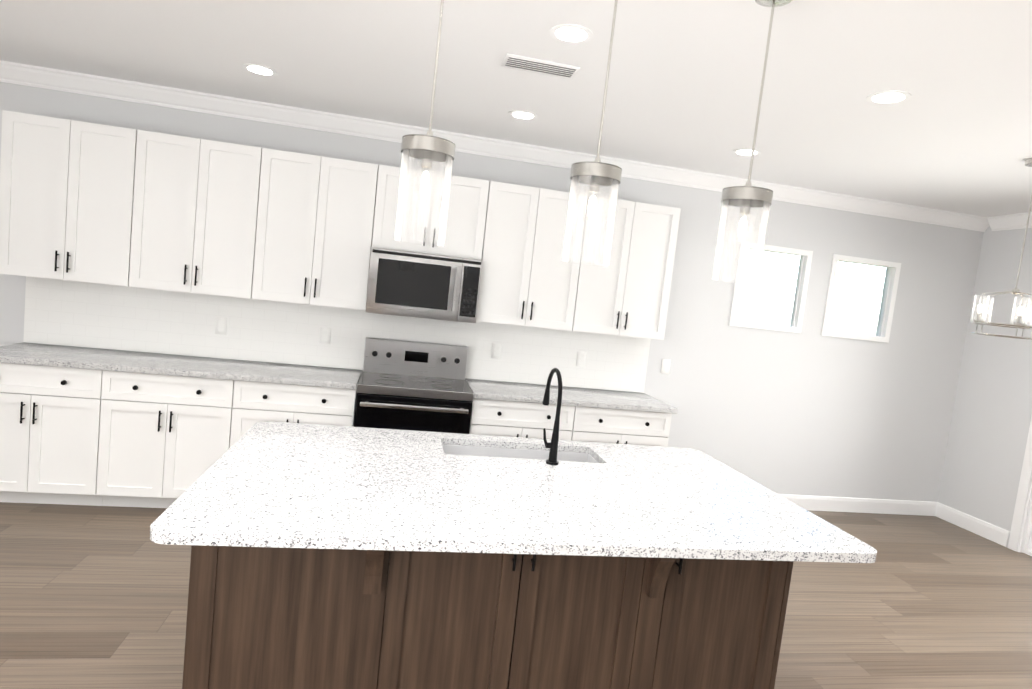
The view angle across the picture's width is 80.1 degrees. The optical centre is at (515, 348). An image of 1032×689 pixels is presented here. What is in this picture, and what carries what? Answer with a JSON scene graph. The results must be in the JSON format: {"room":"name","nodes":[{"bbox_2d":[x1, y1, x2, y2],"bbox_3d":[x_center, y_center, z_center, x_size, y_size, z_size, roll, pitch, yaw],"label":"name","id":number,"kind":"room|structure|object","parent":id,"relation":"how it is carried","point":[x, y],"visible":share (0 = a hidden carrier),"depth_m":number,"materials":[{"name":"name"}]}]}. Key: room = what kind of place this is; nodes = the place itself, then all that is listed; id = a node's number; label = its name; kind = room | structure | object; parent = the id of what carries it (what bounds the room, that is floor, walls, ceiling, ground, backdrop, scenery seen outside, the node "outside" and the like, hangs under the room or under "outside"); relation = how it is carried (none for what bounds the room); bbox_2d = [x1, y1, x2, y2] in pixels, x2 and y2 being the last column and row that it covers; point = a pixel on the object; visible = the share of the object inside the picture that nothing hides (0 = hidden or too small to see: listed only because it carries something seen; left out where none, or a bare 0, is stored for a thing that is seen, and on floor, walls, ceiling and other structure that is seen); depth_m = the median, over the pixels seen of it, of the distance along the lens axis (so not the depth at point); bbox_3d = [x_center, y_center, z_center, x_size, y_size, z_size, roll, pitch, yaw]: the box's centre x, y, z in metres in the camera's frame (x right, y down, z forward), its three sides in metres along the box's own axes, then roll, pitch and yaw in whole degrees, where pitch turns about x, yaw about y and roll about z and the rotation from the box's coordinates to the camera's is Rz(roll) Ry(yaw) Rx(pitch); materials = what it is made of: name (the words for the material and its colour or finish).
{"room":"kitchen","nodes":[
{"label":"kitchen","id":0,"kind":"room"},
{"bbox_2d":[0,82,983,501],"bbox_3d":[-0.675,-0.242,4.683,9.830,2.700,0.150,5,5,-11],"label":"wall","id":1,"kind":"structure","parent":0,"point":[810,410],"depth_m":5.19,"materials":[{"name":"white paint"}]},
{"bbox_2d":[0,110,147,287],"bbox_3d":[-2.783,-0.931,3.971,0.798,0.984,0.324,5,5,-11],"label":"upper cabinet","id":2,"kind":"object","parent":1,"relation":"attached to","point":[80,201],"depth_m":3.82,"materials":[{"name":"white paint"}]},
{"bbox_2d":[140,131,271,299],"bbox_3d":[-2.090,-0.867,4.107,0.860,0.984,0.324,5,5,-11],"label":"upper cabinet","id":3,"kind":"object","parent":1,"relation":"attached to","point":[206,201],"depth_m":3.97,"materials":[{"name":"white paint"}]},
{"bbox_2d":[264,149,387,309],"bbox_3d":[-1.367,-0.800,4.250,0.861,0.984,0.324,5,5,-11],"label":"upper cabinet","id":4,"kind":"object","parent":1,"relation":"attached to","point":[326,214],"depth_m":4.11,"materials":[{"name":"white paint"}]},
{"bbox_2d":[23,276,650,392],"bbox_3d":[-1.113,-0.069,4.540,4.450,0.456,0.006,5,5,-11],"label":"tile backsplash","id":5,"kind":"structure","parent":1,"relation":"attached to","point":[84,314],"depth_m":4.43,"materials":[{"name":"white tile"}]},
{"bbox_2d":[215,317,226,334],"bbox_3d":[-2.084,-0.160,4.342,0.072,0.116,0.006,5,5,-11],"label":"outlet","id":6,"kind":"object","parent":5,"relation":"attached to","point":[221,325],"visible":1,"depth_m":4.34,"materials":[{"name":"white plastic"}]},
{"bbox_2d":[320,327,330,343],"bbox_3d":[-1.390,-0.096,4.478,0.072,0.116,0.006,5,5,-11],"label":"outlet","id":7,"kind":"object","parent":5,"relation":"attached to","point":[325,334],"visible":1,"depth_m":4.48,"materials":[{"name":"white plastic"}]},
{"bbox_2d":[491,343,501,358],"bbox_3d":[-0.149,0.019,4.723,0.072,0.116,0.006,5,5,-11],"label":"outlet","id":8,"kind":"object","parent":5,"relation":"attached to","point":[496,351],"visible":1,"depth_m":4.72,"materials":[{"name":"white plastic"}]},
{"bbox_2d":[576,351,585,365],"bbox_3d":[0.515,0.080,4.854,0.072,0.116,0.006,5,5,-11],"label":"outlet","id":9,"kind":"object","parent":5,"relation":"attached to","point":[581,358],"visible":1,"depth_m":4.85,"materials":[{"name":"white plastic"}]},
{"bbox_2d":[384,166,479,258],"bbox_3d":[-0.610,-0.945,4.376,0.758,0.554,0.324,5,5,-11],"label":"upper cabinet","id":10,"kind":"object","parent":1,"relation":"attached to","point":[461,216],"depth_m":4.23,"materials":[{"name":"white paint"}]},
{"bbox_2d":[366,247,482,322],"bbox_3d":[-0.651,-0.443,4.348,0.752,0.436,0.452,5,5,-11],"label":"microwave","id":11,"kind":"object","parent":10,"relation":"attached to","point":[418,285],"visible":1,"depth_m":4.17,"materials":[{"name":"silver metal"}]},
{"bbox_2d":[0,60,987,231],"bbox_3d":[-0.513,-1.512,4.458,9.530,0.112,0.084,5,5,-11],"label":"crown molding","id":12,"kind":"structure","parent":1,"relation":"attached to","point":[80,83],"depth_m":4.41,"materials":[{"name":"white wood"}]},
{"bbox_2d":[472,179,599,331],"bbox_3d":[0.086,-0.665,4.536,0.835,0.984,0.324,5,5,-11],"label":"upper cabinet","id":13,"kind":"object","parent":1,"relation":"attached to","point":[518,239],"depth_m":4.38,"materials":[{"name":"white paint"}]},
{"bbox_2d":[584,197,680,339],"bbox_3d":[0.758,-0.603,4.669,0.778,0.984,0.324,5,5,-11],"label":"upper cabinet","id":14,"kind":"object","parent":1,"relation":"attached to","point":[629,296],"depth_m":4.53,"materials":[{"name":"white paint"}]},
{"bbox_2d":[661,359,670,373],"bbox_3d":[1.218,0.145,4.995,0.072,0.116,0.012,5,5,-11],"label":"light switch","id":15,"kind":"object","parent":1,"relation":"attached to","point":[665,367],"visible":1,"depth_m":4.99,"materials":[{"name":"white plastic"}]},
{"bbox_2d":[729,241,812,332],"bbox_3d":[2.112,-0.506,5.130,0.660,0.690,0.082,5,5,-11],"label":"window","id":16,"kind":"structure","parent":1,"relation":"in","point":[801,290],"depth_m":5.13,"materials":[{"name":"white plastic"}]},
{"bbox_2d":[779,494,936,515],"bbox_3d":[2.406,1.335,5.344,2.970,0.130,0.014,5,5,-11],"label":"baseboard","id":17,"kind":"structure","parent":1,"relation":"attached to","point":[808,502],"depth_m":5.47,"materials":[{"name":"white wood"}]},
{"bbox_2d":[821,254,900,342],"bbox_3d":[2.952,-0.428,5.295,0.660,0.690,0.082,5,5,-11],"label":"window","id":18,"kind":"structure","parent":1,"relation":"in","point":[887,310],"depth_m":5.29,"materials":[{"name":"white plastic"}]},
{"bbox_2d":[0,502,1031,688],"bbox_3d":[-0.103,1.535,0.949,9.830,0.060,8.030,5,5,-11],"label":"floor","id":19,"kind":"structure","parent":0,"point":[93,597],"depth_m":3.19,"materials":[{"name":"brown wood"}]},
{"bbox_2d":[0,362,115,505],"bbox_3d":[-2.911,0.498,3.948,0.799,0.874,0.619,5,5,-11],"label":"base cabinet","id":20,"kind":"object","parent":19,"relation":"on","point":[95,426],"depth_m":3.67,"materials":[{"name":"white paint"}]},
{"bbox_2d":[0,342,362,389],"bbox_3d":[-2.168,0.110,4.035,2.225,0.039,0.636,5,5,-11],"label":"countertop","id":21,"kind":"structure","parent":20,"relation":"on","point":[18,354],"depth_m":3.89,"materials":[{"name":"white stone"}]},
{"bbox_2d":[108,374,247,507],"bbox_3d":[-2.217,0.562,4.084,0.860,0.874,0.619,5,5,-11],"label":"base cabinet","id":22,"kind":"object","parent":19,"relation":"on","point":[167,433],"depth_m":3.79,"materials":[{"name":"white paint"}]},
{"bbox_2d":[244,374,360,433],"bbox_3d":[-1.524,0.626,4.221,0.799,0.874,0.619,5,5,-11],"label":"base cabinet","id":23,"kind":"object","parent":19,"relation":"on","point":[263,401],"depth_m":3.90,"materials":[{"name":"white paint"}]},
{"bbox_2d":[354,337,473,433],"bbox_3d":[-0.735,0.559,4.301,0.752,1.165,0.718,5,5,-11],"label":"range","id":24,"kind":"object","parent":19,"relation":"on","point":[411,385],"visible":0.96,"depth_m":4.05,"materials":[{"name":"silver metal"}]},
{"bbox_2d":[182,548,792,688],"bbox_3d":[-0.074,0.940,2.361,2.015,0.883,1.093,5,5,-11],"label":"kitchen island","id":25,"kind":"object","parent":19,"relation":"on","point":[333,557],"depth_m":2.03,"materials":[{"name":"brown wood"}]},
{"bbox_2d":[150,421,876,563],"bbox_3d":[0.002,0.492,2.305,2.100,0.030,1.240,5,5,-11],"label":"island countertop","id":26,"kind":"structure","parent":25,"relation":"on","point":[316,487],"depth_m":1.99,"materials":[{"name":"white stone"}]},
{"bbox_2d":[450,444,593,459],"bbox_3d":[0.015,0.561,2.703,0.706,0.196,0.276,5,5,-11],"label":"sink","id":27,"kind":"object","parent":26,"relation":"in","point":[486,449],"depth_m":2.82,"materials":[{"name":"silver metal"}]},
{"bbox_2d":[538,368,561,463],"bbox_3d":[0.136,0.271,2.611,0.082,0.384,0.258,5,5,-11],"label":"faucet","id":28,"kind":"object","parent":26,"relation":"on","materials":[{"name":"black metal"}]},
{"bbox_2d":[469,398,587,440],"bbox_3d":[-0.011,0.766,4.519,0.774,0.874,0.619,5,5,-11],"label":"base cabinet","id":29,"kind":"object","parent":19,"relation":"on","point":[508,419],"depth_m":4.19,"materials":[{"name":"white paint"}]},
{"bbox_2d":[465,378,677,413],"bbox_3d":[0.377,0.345,4.536,1.464,0.039,0.636,5,5,-11],"label":"countertop","id":30,"kind":"structure","parent":29,"relation":"on","point":[494,391],"depth_m":4.36,"materials":[{"name":"white stone"}]},
{"bbox_2d":[584,406,671,446],"bbox_3d":[0.630,0.826,4.645,0.779,0.874,0.619,5,5,-11],"label":"base cabinet","id":31,"kind":"object","parent":19,"relation":"on","point":[633,427],"depth_m":4.33,"materials":[{"name":"white paint"}]},
{"bbox_2d":[0,0,1031,216],"bbox_3d":[0.198,-1.219,0.712,9.830,0.100,8.030,5,5,-11],"label":"ceiling","id":32,"kind":"structure","parent":0,"point":[953,133],"depth_m":3.09,"materials":[{"name":"white paint"}]},
{"bbox_2d":[242,63,276,75],"bbox_3d":[-1.458,-1.586,3.498,0.184,0.005,0.184,5,5,-11],"label":"recessed light","id":33,"kind":"object","parent":32,"relation":"in","point":[262,70],"visible":1,"depth_m":3.49,"materials":[{"name":"white plastic"}]},
{"bbox_2d":[394,0,454,245],"bbox_3d":[-0.252,-0.822,1.903,0.166,0.984,0.166,5,5,-11],"label":"pendant light","id":34,"kind":"object","parent":32,"relation":"hanging from","point":[428,149],"visible":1,"depth_m":1.91,"materials":[{"name":"clear glass"}]},
{"bbox_2d":[508,110,537,119],"bbox_3d":[0.043,-1.449,3.814,0.184,0.005,0.184,5,5,-11],"label":"recessed light","id":35,"kind":"object","parent":32,"relation":"in","point":[522,115],"visible":1,"depth_m":3.80,"materials":[{"name":"white plastic"}]},
{"bbox_2d":[501,53,580,78],"bbox_3d":[0.118,-1.367,2.978,0.360,0.009,0.160,5,5,-11],"label":"ceiling vent","id":36,"kind":"object","parent":32,"relation":"in","point":[524,63],"visible":0.98,"depth_m":2.96,"materials":[{"name":"white metal"}]},
{"bbox_2d":[550,24,592,43],"bbox_3d":[0.233,-1.323,2.585,0.184,0.005,0.184,5,5,-11],"label":"recessed light","id":37,"kind":"object","parent":32,"relation":"in","point":[571,33],"visible":1,"depth_m":2.57,"materials":[{"name":"white plastic"}]},
{"bbox_2d":[562,0,621,265],"bbox_3d":[0.285,-0.773,2.009,0.166,0.984,0.166,5,5,-11],"label":"pendant light","id":38,"kind":"object","parent":32,"relation":"hanging from","point":[596,174],"visible":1,"depth_m":2.01,"materials":[{"name":"clear glass"}]},
{"bbox_2d":[732,148,760,155],"bbox_3d":[1.540,-1.310,4.099,0.184,0.005,0.184,5,5,-11],"label":"recessed light","id":39,"kind":"object","parent":32,"relation":"in","point":[744,152],"visible":0.92,"depth_m":4.09,"materials":[{"name":"white plastic"}]},
{"bbox_2d":[712,0,791,283],"bbox_3d":[0.823,-0.723,2.114,0.166,0.984,0.166,5,5,-11],"label":"pendant light","id":40,"kind":"object","parent":32,"relation":"hanging from","point":[747,197],"visible":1,"depth_m":2.12,"materials":[{"name":"clear glass"}]},
{"bbox_2d":[866,90,910,103],"bbox_3d":[1.755,-1.183,2.895,0.184,0.005,0.184,5,5,-11],"label":"recessed light","id":41,"kind":"object","parent":32,"relation":"in","point":[890,97],"visible":1,"depth_m":2.88,"materials":[{"name":"white plastic"}]},
{"bbox_2d":[971,158,1031,339],"bbox_3d":[3.004,-0.587,3.657,0.405,1.044,0.392,5,5,-11],"label":"dining chandelier","id":42,"kind":"object","parent":32,"relation":"hanging from","point":[1014,291],"visible":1,"depth_m":3.65,"materials":[{"name":"glass"}]},
{"bbox_2d":[937,226,1031,541],"bbox_3d":[4.789,0.613,1.690,0.150,2.700,7.880,5,5,-11],"label":"wall","id":43,"kind":"structure","parent":0,"point":[987,440],"depth_m":5.21,"materials":[{"name":"white paint"}]},
{"bbox_2d":[935,502,1009,546],"bbox_3d":[3.914,1.505,5.288,0.015,0.130,0.670,5,5,-11],"label":"baseboard","id":44,"kind":"structure","parent":43,"relation":"attached to","point":[989,531],"depth_m":5.25,"materials":[{"name":"white wood"}]},
{"bbox_2d":[984,212,1031,231],"bbox_3d":[4.803,-0.686,1.621,0.083,0.112,7.530,5,5,-11],"label":"crown molding","id":45,"kind":"structure","parent":43,"relation":"attached to","point":[1019,220],"depth_m":5.15,"materials":[{"name":"white wood"}]},
{"bbox_2d":[1007,416,1031,555],"bbox_3d":[4.324,0.679,3.937,0.153,2.085,1.920,5,5,-11],"label":"door frame","id":46,"kind":"structure","parent":43,"relation":"attached to","point":[1020,522],"depth_m":4.86,"materials":[{"name":"white wood"}]}
]}

